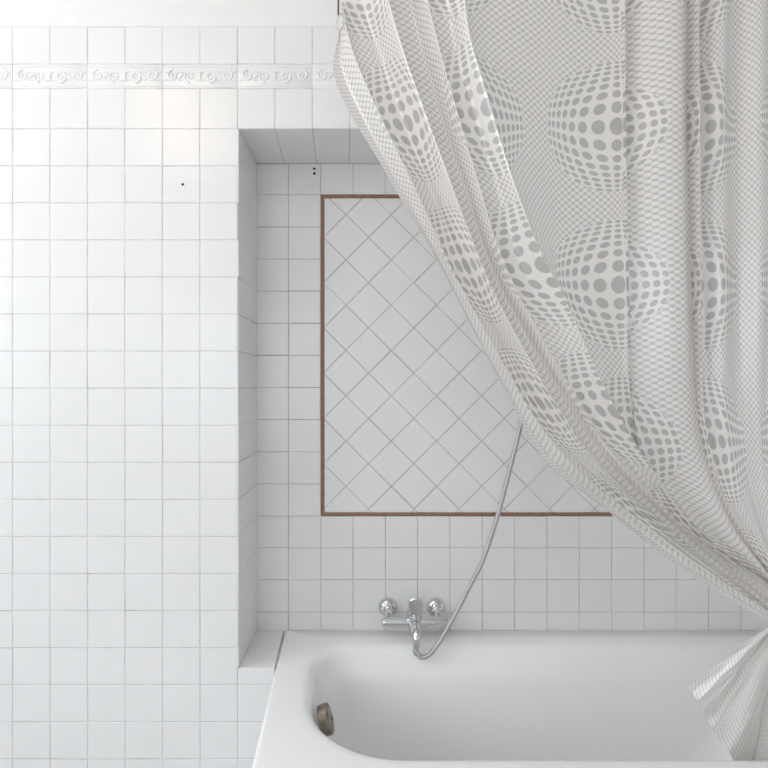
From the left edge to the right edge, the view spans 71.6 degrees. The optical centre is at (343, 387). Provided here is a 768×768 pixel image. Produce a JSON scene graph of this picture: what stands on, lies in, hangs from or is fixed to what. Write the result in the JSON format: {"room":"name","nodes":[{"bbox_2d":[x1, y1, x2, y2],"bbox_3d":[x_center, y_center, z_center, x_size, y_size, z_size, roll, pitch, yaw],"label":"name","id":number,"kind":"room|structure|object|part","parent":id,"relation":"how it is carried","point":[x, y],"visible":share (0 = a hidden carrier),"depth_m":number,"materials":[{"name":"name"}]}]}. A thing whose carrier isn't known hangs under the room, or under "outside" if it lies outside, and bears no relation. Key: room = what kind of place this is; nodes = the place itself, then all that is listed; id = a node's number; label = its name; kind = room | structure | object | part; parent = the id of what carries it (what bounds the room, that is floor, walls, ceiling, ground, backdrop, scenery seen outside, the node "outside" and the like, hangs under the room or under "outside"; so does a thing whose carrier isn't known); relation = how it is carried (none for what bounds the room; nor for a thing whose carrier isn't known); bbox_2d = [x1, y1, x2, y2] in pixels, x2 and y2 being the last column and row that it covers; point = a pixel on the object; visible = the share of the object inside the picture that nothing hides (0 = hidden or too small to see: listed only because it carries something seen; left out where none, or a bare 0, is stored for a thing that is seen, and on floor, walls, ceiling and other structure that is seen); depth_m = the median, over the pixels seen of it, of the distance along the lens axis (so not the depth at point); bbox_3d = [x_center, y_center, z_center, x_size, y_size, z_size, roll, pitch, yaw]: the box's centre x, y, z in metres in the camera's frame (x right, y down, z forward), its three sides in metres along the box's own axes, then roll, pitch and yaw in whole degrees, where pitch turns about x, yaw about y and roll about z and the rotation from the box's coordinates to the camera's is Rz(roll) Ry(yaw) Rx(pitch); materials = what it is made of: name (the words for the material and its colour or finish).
{"room":"bathroom","nodes":[
{"label":"bathroom","id":0,"kind":"room"},
{"bbox_2d":[0,0,358,767],"bbox_3d":[-0.490,-0.025,1.563,3.820,2.660,0.301,0,0,0],"label":"wall","id":1,"kind":"structure","parent":0,"point":[118,277],"depth_m":1.41,"materials":[{"name":"white tile"}]},
{"bbox_2d":[0,64,337,88],"bbox_3d":[-0.490,-0.831,1.415,3.820,0.066,0.008,0,0,0],"label":"trim","id":2,"kind":"structure","parent":1,"relation":"attached to","point":[12,76],"depth_m":1.41,"materials":[{"name":"white tile"}]},
{"bbox_2d":[236,125,256,685],"bbox_3d":[-0.277,0.047,1.524,0.006,1.497,0.223,0,0,4],"label":"wall reveal","id":3,"kind":"structure","parent":0,"point":[246,164],"depth_m":1.50,"materials":[{"name":"white tile"}]},
{"bbox_2d":[238,630,284,673],"bbox_3d":[-0.233,0.771,1.525,0.102,0.049,0.222,0,0,0],"label":"ledge","id":4,"kind":"object","parent":3,"relation":"attached to","point":[263,651],"depth_m":1.50,"materials":[{"name":"white ceramic"}]},
{"bbox_2d":[239,128,379,163],"bbox_3d":[0.563,-0.706,1.525,1.714,0.031,0.221,0,0,0],"label":"alcove ceiling","id":5,"kind":"structure","parent":0,"point":[266,146],"depth_m":1.52,"materials":[{"name":"white ceramic"}]},
{"bbox_2d":[256,163,767,631],"bbox_3d":[0.555,0.297,1.673,1.730,2.017,0.080,0,0,0],"label":"wall niche","id":6,"kind":"object","parent":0,"point":[315,571],"visible":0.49,"depth_m":1.63,"materials":[{"name":"white tile"}]},
{"bbox_2d":[378,597,448,649],"bbox_3d":[0.208,0.675,1.566,0.206,0.139,0.140,0,0,0],"label":"mixer tap","id":7,"kind":"object","parent":6,"relation":"attached to","point":[414,621],"visible":0.98,"depth_m":1.56,"materials":[{"name":"silver metal"}]},
{"bbox_3d":[0.208,0.640,1.557,0.044,0.070,0.059,0,0,0],"label":"lever handle","id":8,"kind":"part","parent":7,"relation":"part of","materials":[{"name":"silver metal"}]},
{"bbox_3d":[0.208,0.700,1.529,0.035,0.042,0.066,0,0,0],"label":"spout","id":9,"kind":"part","parent":7,"relation":"part of","materials":[{"name":"silver metal"}]},
{"bbox_2d":[412,639,419,649],"bbox_3d":[0.205,0.726,1.510,0.023,0.038,0.023,0,0,0],"label":"outlet","id":10,"kind":"object","parent":7,"relation":"attached to","point":[415,642],"depth_m":1.50,"materials":[{"name":"silver metal"}]},
{"bbox_2d":[412,421,522,659],"bbox_3d":[0.419,0.135,1.507,0.426,1.267,0.154,0,0,-18],"label":"shower hose","id":11,"kind":"object","parent":7,"relation":"attached to","point":[430,653],"visible":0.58,"depth_m":1.53,"materials":[{"name":"silver metal"}]},
{"bbox_2d":[324,198,607,511],"bbox_3d":[0.377,-0.101,1.636,0.874,0.968,0.006,0,0,0],"label":"panel","id":12,"kind":"object","parent":6,"relation":"attached to","point":[436,440],"visible":0.59,"depth_m":1.63,"materials":[{"name":"white tile"}]},
{"bbox_2d":[321,195,611,515],"bbox_3d":[0.377,-0.101,1.633,0.897,0.991,0.008,0,0,0],"label":"trim","id":13,"kind":"structure","parent":6,"relation":"attached to","point":[323,513],"depth_m":1.63,"materials":[{"name":"brown ceramic"}]},
{"bbox_3d":[-0.515,1.355,0.138,4.170,0.100,3.150,0,0,0],"label":"floor","id":14,"kind":"structure","parent":0,"visible":0},
{"bbox_2d":[252,630,767,767],"bbox_3d":[0.617,1.019,1.308,1.601,0.548,0.649,0,0,0],"label":"bathtub","id":15,"kind":"object","parent":14,"relation":"on","point":[337,698],"visible":0.9,"depth_m":1.49,"materials":[{"name":"white ceramic"}]},
{"bbox_3d":[0.681,-1.080,1.206,1.477,0.056,0.413,0,0,0],"label":"curtain rod","id":16,"kind":"object","parent":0,"visible":0},
{"bbox_2d":[336,0,343,31],"bbox_3d":[-0.007,-0.892,1.027,0.015,0.404,0.029,0,0,13],"label":"curtain hook","id":17,"kind":"object","parent":16,"relation":"hanging from","point":[338,14],"visible":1,"depth_m":1.03,"materials":[{"name":"silver"}]},
{"bbox_3d":[-0.011,-0.909,1.027,0.004,0.372,0.030,0,0,0],"label":"cord","id":18,"kind":"part","parent":17,"relation":"part of","materials":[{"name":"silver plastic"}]},
{"bbox_2d":[333,0,767,760],"bbox_3d":[0.655,-0.062,1.057,1.350,1.837,0.154,0,0,-3],"label":"shower curtain","id":19,"kind":"object","parent":16,"relation":"hanging from","point":[587,180],"visible":1,"depth_m":1.02,"materials":[{"name":"fabric"}]}
]}

